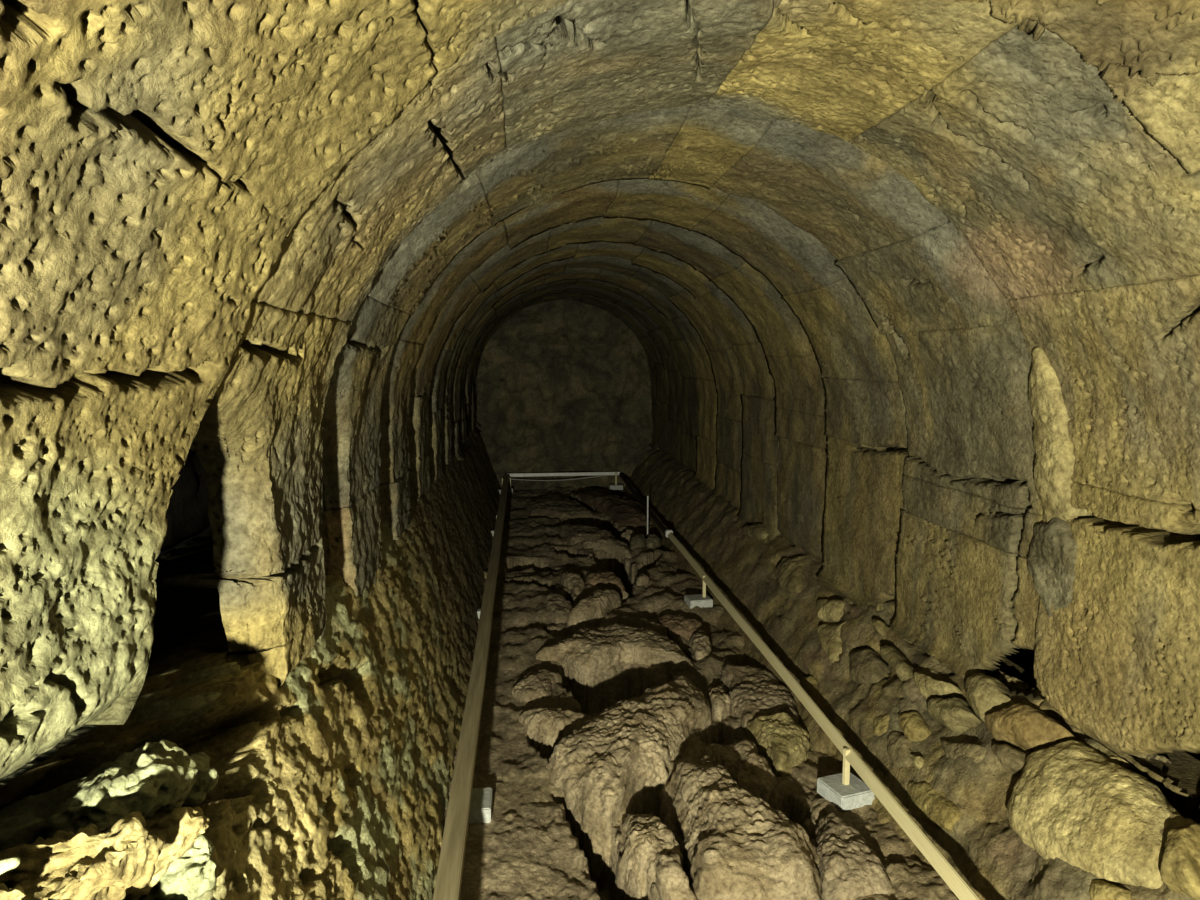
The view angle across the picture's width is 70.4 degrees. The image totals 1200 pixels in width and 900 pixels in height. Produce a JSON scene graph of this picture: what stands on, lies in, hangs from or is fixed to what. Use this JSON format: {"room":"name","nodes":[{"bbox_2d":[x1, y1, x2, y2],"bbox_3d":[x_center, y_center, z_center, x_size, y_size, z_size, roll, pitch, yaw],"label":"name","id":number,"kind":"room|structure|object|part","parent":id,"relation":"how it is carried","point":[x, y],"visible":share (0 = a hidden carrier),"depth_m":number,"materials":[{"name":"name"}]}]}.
{"room":"underground stone tunnel","nodes":[
{"label":"underground stone tunnel","id":0,"kind":"room"},
{"bbox_2d":[0,425,500,899],"bbox_3d":[-1.253,0.516,4.903,1.236,0.921,8.383,-1,6,-5],"label":"rocky ground","id":1,"kind":"structure","parent":0,"point":[334,782],"depth_m":2.05,"materials":[{"name":"brown stone"}]},
{"bbox_2d":[0,857,20,875],"bbox_3d":[-0.767,0.515,0.966,0.212,0.101,0.025,-1,6,-5],"label":"rubble stone","id":2,"kind":"object","parent":1,"relation":"on","point":[7,865],"visible":1,"depth_m":0.96,"materials":[{"name":"beige stone"}]},
{"bbox_2d":[0,883,25,899],"bbox_3d":[-0.751,0.544,0.935,0.228,0.133,0.079,-1,6,-5],"label":"rubble stone","id":3,"kind":"object","parent":1,"relation":"on","point":[17,893],"visible":1,"depth_m":0.93,"materials":[{"name":"beige stone"}]},
{"bbox_2d":[0,812,164,899],"bbox_3d":[-0.709,0.575,1.043,0.326,0.244,0.175,-1,6,-5],"label":"rubble stone","id":4,"kind":"object","parent":1,"relation":"on","point":[91,863],"visible":0.99,"depth_m":1.02,"materials":[{"name":"beige stone"}]},
{"bbox_2d":[122,807,209,899],"bbox_3d":[-0.707,0.599,1.206,0.299,0.192,0.118,-1,6,-5],"label":"rubble stone","id":5,"kind":"object","parent":1,"relation":"on","point":[180,828],"visible":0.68,"depth_m":1.19,"materials":[{"name":"beige stone"}]},
{"bbox_2d":[0,739,197,851],"bbox_3d":[-0.737,0.533,1.197,0.308,0.214,0.195,-1,6,-5],"label":"rubble stone","id":6,"kind":"object","parent":5,"relation":"on","point":[159,776],"visible":0.79,"depth_m":1.17,"materials":[{"name":"grey stone"}]},
{"bbox_2d":[138,834,216,899],"bbox_3d":[-0.697,0.658,1.252,0.269,0.178,0.133,-1,6,-5],"label":"rubble stone","id":7,"kind":"object","parent":1,"relation":"on","point":[190,876],"visible":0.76,"depth_m":1.23,"materials":[{"name":"beige stone"}]},
{"bbox_2d":[181,752,218,806],"bbox_3d":[-0.741,0.569,1.343,0.283,0.180,0.134,-1,6,-5],"label":"rubble stone","id":8,"kind":"object","parent":1,"relation":"on","point":[206,778],"visible":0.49,"depth_m":1.32,"materials":[{"name":"brown stone"}]},
{"bbox_2d":[476,300,652,490],"bbox_3d":[-0.343,-0.699,8.922,2.706,2.550,0.434,-1,6,-5],"label":"wall","id":9,"kind":"structure","parent":0,"point":[562,385],"depth_m":8.93,"materials":[{"name":"brown stone"}]},
{"bbox_2d":[474,298,659,449],"bbox_3d":[-0.328,-0.906,8.759,2.258,1.766,0.686,-1,6,-5],"label":"stone arch","id":10,"kind":"object","parent":9,"relation":"on","point":[652,372],"visible":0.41,"depth_m":8.76,"materials":[{"name":"brown stone"}]},
{"bbox_2d":[160,449,1199,760],"bbox_3d":[-0.092,-0.343,4.649,4.002,2.441,8.905,-1,6,-5],"label":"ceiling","id":11,"kind":"structure","parent":0,"point":[187,516],"depth_m":3.69,"materials":[{"name":"brown stone"}]},
{"bbox_2d":[0,0,1199,788],"bbox_3d":[0.378,-0.078,0.878,2.592,2.032,1.046,-1,6,-5],"label":"tunnel wall","id":12,"kind":"structure","parent":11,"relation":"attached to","point":[159,158],"depth_m":1.01,"materials":[{"name":"brown stone"}]},
{"bbox_2d":[432,485,958,899],"bbox_3d":[-0.070,0.905,5.319,1.500,0.322,7.850,-1,6,-5],"label":"floor","id":13,"kind":"structure","parent":0,"point":[528,849],"depth_m":3.23,"materials":[{"name":"brown stone"}]},
{"bbox_2d":[468,787,491,824],"bbox_3d":[-0.386,1.036,2.604,0.105,0.163,0.130,-1,6,-5],"label":"post","id":14,"kind":"object","parent":13,"relation":"on","point":[481,798],"visible":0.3,"depth_m":2.56,"materials":[{"name":"concrete"}]},
{"bbox_2d":[433,474,509,899],"bbox_3d":[-0.625,0.679,5.013,0.060,0.044,7.590,-1,6,-5],"label":"wooden rail","id":15,"kind":"object","parent":14,"relation":"on","point":[448,882],"visible":1,"depth_m":2.63,"materials":[{"name":"brown wood"}]},
{"bbox_2d":[508,478,512,492],"bbox_3d":[-0.912,0.366,8.664,0.050,0.168,0.050,-1,6,-5],"label":"post","id":16,"kind":"object","parent":13,"relation":"on","point":[510,490],"visible":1,"depth_m":8.65,"materials":[{"name":"concrete"}]},
{"bbox_2d":[511,669,561,702],"bbox_3d":[-0.278,1.071,3.616,0.196,0.244,0.330,1,6,10],"label":"rock","id":17,"kind":"object","parent":13,"relation":"on","point":[535,684],"depth_m":3.55,"materials":[{"name":"brown stone"}]},
{"bbox_2d":[519,708,588,757],"bbox_3d":[-0.172,1.108,3.231,0.331,0.255,0.162,3,7,27],"label":"rock","id":18,"kind":"object","parent":13,"relation":"on","point":[554,724],"depth_m":3.17,"materials":[{"name":"grey stone"}]},
{"bbox_2d":[544,593,571,623],"bbox_3d":[-0.231,0.950,4.719,0.172,0.246,0.457,-1,6,-5],"label":"rock","id":19,"kind":"object","parent":13,"relation":"on","point":[559,608],"depth_m":4.63,"materials":[{"name":"brown stone"}]},
{"bbox_2d":[560,572,584,594],"bbox_3d":[-0.157,0.891,5.187,0.137,0.260,0.398,-2,6,-14],"label":"rock","id":20,"kind":"object","parent":13,"relation":"on","point":[573,581],"depth_m":5.14,"materials":[{"name":"brown stone"}]},
{"bbox_2d":[525,491,648,527],"bbox_3d":[-0.140,0.593,7.753,1.099,0.295,1.712,-2,7,-17],"label":"rock","id":21,"kind":"object","parent":13,"relation":"on","point":[624,511],"depth_m":7.54,"materials":[{"name":"brown stone"}]},
{"bbox_2d":[567,589,621,627],"bbox_3d":[-0.028,0.934,4.662,0.157,0.290,0.554,3,7,27],"label":"rock","id":22,"kind":"object","parent":13,"relation":"on","point":[582,614],"depth_m":4.54,"materials":[{"name":"brown stone"}]},
{"bbox_2d":[558,524,631,560],"bbox_3d":[-0.068,0.749,6.426,0.388,0.275,1.134,-2,7,-18],"label":"rock","id":23,"kind":"object","parent":13,"relation":"on","point":[585,536],"depth_m":6.26,"materials":[{"name":"brown stone"}]},
{"bbox_2d":[584,571,624,597],"bbox_3d":[0.018,0.883,5.221,0.241,0.268,0.329,-1,6,-5],"label":"rock","id":24,"kind":"object","parent":13,"relation":"on","point":[605,580],"depth_m":5.12,"materials":[{"name":"brown stone"}]},
{"bbox_2d":[535,624,695,710],"bbox_3d":[0.054,1.006,4.046,0.739,0.280,0.559,-1,6,-5],"label":"boulder","id":25,"kind":"object","parent":13,"relation":"on","point":[587,652],"depth_m":3.90,"materials":[{"name":"brown stone"}]},
{"bbox_2d":[609,473,622,489],"bbox_3d":[0.166,0.324,8.837,0.140,0.173,0.100,-1,6,-5],"label":"post","id":26,"kind":"object","parent":13,"relation":"on","point":[615,486],"visible":1,"depth_m":8.80,"materials":[{"name":"concrete"}]},
{"bbox_2d":[507,472,619,476],"bbox_3d":[-0.378,0.253,8.881,1.185,0.035,0.030,-1,6,-5],"label":"rail","id":27,"kind":"object","parent":26,"relation":"attached to","point":[561,473],"visible":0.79,"depth_m":8.87,"materials":[{"name":"metal"}]},
{"bbox_2d":[511,475,600,480],"bbox_3d":[-0.462,0.296,8.838,0.950,0.053,0.012,-1,6,-5],"label":"cord","id":28,"kind":"object","parent":27,"relation":"hanging from","point":[600,475],"visible":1,"depth_m":8.84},
{"bbox_2d":[619,473,665,534],"bbox_3d":[0.342,0.423,7.399,0.032,0.034,2.940,-1,6,-5],"label":"wooden rail","id":29,"kind":"object","parent":26,"relation":"on","point":[654,517],"visible":0.95,"depth_m":7.03,"materials":[{"name":"brown wood"}]},
{"bbox_2d":[619,529,634,542],"bbox_3d":[0.204,0.744,6.591,0.122,0.248,0.230,1,6,12],"label":"rock","id":30,"kind":"object","parent":13,"relation":"on","point":[625,536],"depth_m":6.53,"materials":[{"name":"brown stone"}]},
{"bbox_2d":[546,675,711,877],"bbox_3d":[0.172,1.082,3.106,0.410,0.334,1.106,4,8,34],"label":"boulder","id":31,"kind":"object","parent":13,"relation":"on","point":[618,758],"visible":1,"depth_m":2.81,"materials":[{"name":"brown stone"}]},
{"bbox_2d":[629,533,645,549],"bbox_3d":[0.276,0.760,6.270,0.141,0.286,0.362,0,6,4],"label":"rock","id":32,"kind":"object","parent":13,"relation":"on","point":[638,540],"depth_m":6.16,"materials":[{"name":"brown stone"}]},
{"bbox_2d":[634,573,648,585],"bbox_3d":[0.263,0.891,5.295,0.101,0.237,0.149,-1,6,-5],"label":"rock","id":33,"kind":"object","parent":13,"relation":"on","point":[642,579],"depth_m":5.24,"materials":[{"name":"brown stone"}]},
{"bbox_2d":[644,496,649,538],"bbox_3d":[0.364,0.512,6.502,0.050,0.328,0.050,-1,6,-5],"label":"post","id":34,"kind":"object","parent":13,"relation":"on","point":[647,534],"visible":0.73,"depth_m":6.50,"materials":[{"name":"grey metal"}]},
{"bbox_3d":[0.364,0.498,6.500,0.010,0.300,0.010,-1,6,-5],"label":"post","id":35,"kind":"part","parent":34,"relation":"part of","materials":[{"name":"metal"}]},
{"bbox_2d":[646,534,661,549],"bbox_3d":[0.391,0.763,6.297,0.134,0.274,0.302,1,6,8],"label":"rock","id":36,"kind":"object","parent":13,"relation":"on","point":[652,540],"depth_m":6.22,"materials":[{"name":"brown stone"}]},
{"bbox_2d":[620,813,697,899],"bbox_3d":[0.150,1.187,2.354,0.173,0.288,0.427,-2,7,-17],"label":"boulder","id":37,"kind":"object","parent":13,"relation":"on","point":[652,851],"visible":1,"depth_m":2.30,"materials":[{"name":"brown stone"}]},
{"bbox_2d":[657,614,705,639],"bbox_3d":[0.428,0.990,4.414,0.251,0.233,0.318,-1,6,-5],"label":"rock","id":38,"kind":"object","parent":13,"relation":"on","point":[673,628],"depth_m":4.30,"materials":[{"name":"brown stone"}]},
{"bbox_2d":[670,614,702,628],"bbox_3d":[0.423,0.989,4.402,0.187,0.237,0.255,-4,7,-31],"label":"rock","id":39,"kind":"object","parent":13,"relation":"on","point":[691,623],"depth_m":4.36,"materials":[{"name":"brown stone"}]},
{"bbox_2d":[684,575,712,608],"bbox_3d":[0.548,0.784,4.730,0.130,0.173,0.120,-1,6,-12],"label":"post","id":40,"kind":"object","parent":13,"relation":"on","point":[701,600],"visible":0.97,"depth_m":4.70,"materials":[{"name":"concrete"}]},
{"bbox_3d":[0.580,0.759,4.734,0.017,0.125,0.017,-1,6,-12],"label":"post","id":41,"kind":"part","parent":40,"relation":"part of","materials":[{"name":"brown wood"}]},
{"bbox_2d":[688,629,711,659],"bbox_3d":[0.489,1.013,4.108,0.128,0.253,0.426,0,6,3],"label":"rock","id":42,"kind":"object","parent":13,"relation":"on","point":[700,645],"depth_m":4.02,"materials":[{"name":"brown stone"}]},
{"bbox_2d":[708,683,730,723],"bbox_3d":[0.486,1.089,3.467,0.100,0.240,0.323,1,6,5],"label":"rock","id":43,"kind":"object","parent":13,"relation":"on","point":[719,701],"depth_m":3.37,"materials":[{"name":"grey stone"}]},
{"bbox_2d":[704,738,777,802],"bbox_3d":[0.490,1.143,2.888,0.199,0.260,0.285,-3,7,-22],"label":"boulder","id":44,"kind":"object","parent":13,"relation":"on","point":[749,769],"visible":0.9,"depth_m":2.83,"materials":[{"name":"brown stone"}]},
{"bbox_2d":[665,755,821,899],"bbox_3d":[0.400,1.144,2.511,0.397,0.340,0.771,-1,6,-5],"label":"boulder","id":45,"kind":"object","parent":13,"relation":"on","point":[737,846],"visible":1,"depth_m":2.27,"materials":[{"name":"brown stone"}]},
{"bbox_2d":[718,664,799,733],"bbox_3d":[0.643,1.075,3.508,0.275,0.260,0.646,-1,6,-5],"label":"boulder","id":46,"kind":"object","parent":13,"relation":"on","point":[753,692],"depth_m":3.39,"materials":[{"name":"brown stone"}]},
{"bbox_2d":[746,712,809,776],"bbox_3d":[0.655,1.114,3.064,0.220,0.279,0.372,-1,6,-5],"label":"boulder","id":47,"kind":"object","parent":13,"relation":"on","point":[782,741],"depth_m":3.00,"materials":[{"name":"brown stone"}]},
{"bbox_2d":[817,748,874,810],"bbox_3d":[0.765,1.007,2.643,0.125,0.163,0.130,-2,7,-21],"label":"post","id":48,"kind":"object","parent":13,"relation":"on","point":[846,791],"visible":0.97,"depth_m":2.62,"materials":[{"name":"concrete"}]},
{"bbox_2d":[665,529,979,899],"bbox_3d":[0.686,0.834,3.599,0.050,0.050,4.725,-1,6,-5],"label":"wooden rail","id":49,"kind":"object","parent":48,"relation":"on","point":[956,883],"depth_m":2.57,"materials":[{"name":"brown wood"}]},
{"bbox_3d":[0.479,0.580,5.913,0.050,0.050,0.050,-1,6,-5],"label":"rail bracket","id":50,"kind":"part","parent":49,"relation":"part of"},
{"bbox_3d":[0.765,0.983,2.640,0.017,0.115,0.017,-2,7,-21],"label":"post","id":51,"kind":"part","parent":48,"relation":"part of","materials":[{"name":"brown wood"}]},
{"bbox_2d":[814,812,891,899],"bbox_3d":[0.682,1.197,2.363,0.203,0.267,0.417,0,6,3],"label":"boulder","id":52,"kind":"object","parent":13,"relation":"on","point":[849,867],"depth_m":2.25,"materials":[{"name":"brown stone"}]},
{"bbox_2d":[622,449,1199,899],"bbox_3d":[0.981,0.628,5.307,0.967,0.601,8.001,-1,6,-5],"label":"rocky ground","id":53,"kind":"structure","parent":0,"point":[983,847],"depth_m":2.93,"materials":[{"name":"brown stone"}]},
{"bbox_2d":[470,293,668,454],"bbox_3d":[-0.281,-0.849,8.233,2.258,1.766,0.752,-1,6,-5],"label":"stone arch","id":54,"kind":"object","parent":53,"relation":"on","point":[662,382],"visible":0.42,"depth_m":8.24,"materials":[{"name":"brown stone"}]},
{"bbox_2d":[464,285,681,463],"bbox_3d":[-0.220,-0.775,7.552,2.285,1.767,0.845,-1,6,-5],"label":"stone arch","id":55,"kind":"object","parent":53,"relation":"on","point":[656,333],"visible":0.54,"depth_m":7.54,"materials":[{"name":"brown stone"}]},
{"bbox_2d":[460,279,698,472],"bbox_3d":[-0.159,-0.698,6.861,2.260,1.764,0.789,-1,6,-5],"label":"stone arch","id":56,"kind":"object","parent":53,"relation":"on","point":[689,398],"visible":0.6,"depth_m":6.87,"materials":[{"name":"brown stone"}]},
{"bbox_2d":[451,267,716,489],"bbox_3d":[-0.097,-0.624,6.190,2.288,1.764,0.864,-1,6,-5],"label":"stone arch","id":57,"kind":"object","parent":53,"relation":"on","point":[706,458],"visible":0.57,"depth_m":6.20,"materials":[{"name":"brown stone"}]},
{"bbox_2d":[441,255,744,508],"bbox_3d":[-0.036,-0.544,5.497,2.273,1.775,0.825,-1,6,-5],"label":"stone arch","id":58,"kind":"object","parent":53,"relation":"on","point":[725,369],"visible":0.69,"depth_m":5.50,"materials":[{"name":"brown stone"}]},
{"bbox_2d":[427,242,779,539],"bbox_3d":[0.027,-0.448,4.803,2.274,1.815,0.835,-1,6,-5],"label":"stone arch","id":59,"kind":"object","parent":53,"relation":"on","point":[759,463],"visible":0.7,"depth_m":4.80,"materials":[{"name":"brown stone"}]},
{"bbox_2d":[407,217,825,561],"bbox_3d":[0.091,-0.385,4.080,2.265,1.786,0.868,-1,6,-5],"label":"stone arch","id":60,"kind":"object","parent":53,"relation":"on","point":[799,399],"visible":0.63,"depth_m":4.05,"materials":[{"name":"brown stone"}]},
{"bbox_2d":[379,179,908,627],"bbox_3d":[0.237,-0.284,3.310,2.447,1.814,0.928,-1,6,-5],"label":"stone arch","id":61,"kind":"object","parent":53,"relation":"on","point":[866,451],"visible":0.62,"depth_m":3.28,"materials":[{"name":"brown stone"}]},
{"bbox_2d":[876,598,883,610],"bbox_3d":[1.109,0.644,3.249,0.120,0.160,0.099,-1,6,-5],"label":"rock","id":62,"kind":"object","parent":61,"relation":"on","point":[879,604],"visible":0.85,"depth_m":3.22,"materials":[{"name":"brown stone"}]},
{"bbox_2d":[163,0,1199,810],"bbox_3d":[0.305,-0.162,1.735,2.361,1.792,0.883,-1,6,-5],"label":"stone arch","id":63,"kind":"object","parent":53,"relation":"on","point":[1089,228],"visible":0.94,"depth_m":1.72,"materials":[{"name":"brown stone"}]},
{"bbox_2d":[1027,517,1077,616],"bbox_3d":[1.201,0.299,2.177,0.150,0.275,0.191,-1,6,-5],"label":"stone","id":64,"kind":"object","parent":63,"relation":"on","point":[1051,559],"visible":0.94,"depth_m":2.15,"materials":[{"name":"grey stone"}]},
{"bbox_2d":[1028,346,1095,522],"bbox_3d":[1.177,-0.048,2.148,0.196,0.506,0.162,-1,6,-5],"label":"stone","id":65,"kind":"object","parent":64,"relation":"on","point":[1054,459],"visible":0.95,"depth_m":2.11,"materials":[{"name":"beige stone"}]},
{"bbox_2d":[321,103,1058,720],"bbox_3d":[0.256,-0.208,2.519,2.360,1.795,0.948,-1,6,-5],"label":"stone arch","id":66,"kind":"object","parent":53,"relation":"on","point":[966,596],"visible":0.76,"depth_m":2.47,"materials":[{"name":"brown stone"}]},
{"bbox_2d":[741,524,767,539],"bbox_3d":[0.918,0.495,4.852,0.158,0.168,0.369,-2,7,-17],"label":"rock","id":67,"kind":"object","parent":53,"relation":"on","point":[758,531],"visible":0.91,"depth_m":4.77,"materials":[{"name":"brown stone"}]},
{"bbox_2d":[779,556,804,592],"bbox_3d":[0.967,0.624,4.085,0.210,0.219,0.392,-1,6,-5],"label":"rock","id":68,"kind":"object","parent":53,"relation":"on","point":[791,575],"visible":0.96,"depth_m":4.03,"materials":[{"name":"brown stone"}]},
{"bbox_2d":[800,676,817,696],"bbox_3d":[0.863,0.949,3.319,0.154,0.132,0.200,-1,6,-5],"label":"rock","id":69,"kind":"object","parent":53,"relation":"on","point":[809,684],"visible":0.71,"depth_m":3.29,"materials":[{"name":"brown stone"}]},
{"bbox_2d":[816,599,844,622],"bbox_3d":[0.992,0.698,3.565,0.168,0.181,0.240,-1,6,-5],"label":"rock","id":70,"kind":"object","parent":53,"relation":"on","point":[827,610],"visible":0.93,"depth_m":3.49,"materials":[{"name":"brown stone"}]},
{"bbox_2d":[818,621,845,662],"bbox_3d":[0.973,0.772,3.392,0.204,0.204,0.278,-1,6,-5],"label":"rock","id":71,"kind":"object","parent":53,"relation":"on","point":[830,641],"visible":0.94,"depth_m":3.33,"materials":[{"name":"brown stone"}]},
{"bbox_2d":[849,648,890,684],"bbox_3d":[0.998,0.815,3.077,0.183,0.179,0.264,-1,6,-5],"label":"rock","id":72,"kind":"object","parent":53,"relation":"on","point":[866,667],"visible":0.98,"depth_m":3.01,"materials":[{"name":"brown stone"}]},
{"bbox_2d":[872,619,888,636],"bbox_3d":[1.065,0.691,3.137,0.128,0.136,0.086,-1,6,-5],"label":"rock","id":73,"kind":"object","parent":53,"relation":"on","point":[880,627],"visible":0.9,"depth_m":3.11,"materials":[{"name":"brown stone"}]},
{"bbox_2d":[873,713,888,735],"bbox_3d":[0.964,0.918,2.764,0.162,0.141,0.137,-1,6,-5],"label":"rock","id":74,"kind":"object","parent":53,"relation":"on","point":[880,723],"visible":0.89,"depth_m":2.74,"materials":[{"name":"brown stone"}]},
{"bbox_2d":[880,645,915,681],"bbox_3d":[1.053,0.762,2.889,0.163,0.145,0.340,-1,6,-5],"label":"rock","id":75,"kind":"object","parent":53,"relation":"on","point":[891,655],"visible":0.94,"depth_m":2.85,"materials":[{"name":"brown stone"}]},
{"bbox_2d":[886,731,911,766],"bbox_3d":[0.966,0.948,2.617,0.158,0.138,0.168,-1,6,-5],"label":"rock","id":76,"kind":"object","parent":53,"relation":"on","point":[899,748],"visible":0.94,"depth_m":2.59,"materials":[{"name":"brown stone"}]},
{"bbox_2d":[898,711,930,741],"bbox_3d":[1.010,0.885,2.645,0.162,0.141,0.162,-1,6,-5],"label":"rock","id":77,"kind":"object","parent":53,"relation":"on","point":[914,727],"visible":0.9,"depth_m":2.59,"materials":[{"name":"brown stone"}]},
{"bbox_2d":[911,754,924,768],"bbox_3d":[0.983,0.951,2.517,0.130,0.109,0.076,-1,6,-5],"label":"rock","id":78,"kind":"object","parent":53,"relation":"on","point":[917,761],"visible":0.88,"depth_m":2.49,"materials":[{"name":"brown stone"}]},
{"bbox_2d":[907,781,961,831],"bbox_3d":[0.966,1.021,2.382,0.166,0.161,0.250,-1,6,-5],"label":"rock","id":79,"kind":"object","parent":53,"relation":"on","point":[926,803],"visible":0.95,"depth_m":2.34,"materials":[{"name":"brown stone"}]},
{"bbox_2d":[913,672,961,699],"bbox_3d":[1.079,0.775,2.689,0.155,0.155,0.227,-1,6,-5],"label":"rock","id":80,"kind":"object","parent":53,"relation":"on","point":[929,687],"visible":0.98,"depth_m":2.62,"materials":[{"name":"beige stone"}]},
{"bbox_2d":[926,697,981,731],"bbox_3d":[1.084,0.810,2.533,0.168,0.162,0.216,-1,6,-5],"label":"rock","id":81,"kind":"object","parent":53,"relation":"on","point":[955,713],"visible":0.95,"depth_m":2.49,"materials":[{"name":"brown stone"}]},
{"bbox_2d":[940,740,985,762],"bbox_3d":[1.061,0.883,2.401,0.136,0.152,0.216,-3,7,-22],"label":"rock","id":82,"kind":"object","parent":53,"relation":"on","point":[953,750],"visible":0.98,"depth_m":2.37,"materials":[{"name":"brown stone"}]},
{"bbox_2d":[965,673,1015,722],"bbox_3d":[1.144,0.741,2.439,0.181,0.192,0.233,-1,6,-5],"label":"rock","id":83,"kind":"object","parent":53,"relation":"on","point":[985,694],"visible":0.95,"depth_m":2.39,"materials":[{"name":"beige stone"}]},
{"bbox_2d":[991,744,1027,775],"bbox_3d":[1.114,0.838,2.234,0.141,0.129,0.155,-1,6,-5],"label":"rock","id":84,"kind":"object","parent":53,"relation":"on","point":[1013,760],"visible":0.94,"depth_m":2.20,"materials":[{"name":"brown stone"}]},
{"bbox_2d":[985,703,1076,751],"bbox_3d":[1.155,0.770,2.263,0.193,0.193,0.254,-1,6,-5],"label":"rock","id":85,"kind":"object","parent":53,"relation":"on","point":[1027,727],"visible":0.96,"depth_m":2.20,"materials":[{"name":"brown stone"}]},
{"bbox_2d":[1006,740,1180,888],"bbox_3d":[1.148,0.869,1.948,0.281,0.295,0.484,-1,6,-5],"label":"boulder","id":86,"kind":"object","parent":53,"relation":"on","point":[1103,819],"visible":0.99,"depth_m":1.89,"materials":[{"name":"beige stone"}]},
{"bbox_2d":[1089,880,1130,899],"bbox_3d":[1.109,0.968,1.770,0.154,0.147,0.115,-1,6,-5],"label":"rock","id":87,"kind":"object","parent":53,"relation":"on","point":[1099,890],"visible":0.99,"depth_m":1.75,"materials":[{"name":"beige stone"}]},
{"bbox_2d":[1160,823,1199,899],"bbox_3d":[1.202,0.843,1.682,0.201,0.190,0.140,-1,6,-5],"label":"boulder","id":88,"kind":"object","parent":53,"relation":"on","point":[1180,863],"visible":1,"depth_m":1.65,"materials":[{"name":"beige stone"}]}
]}

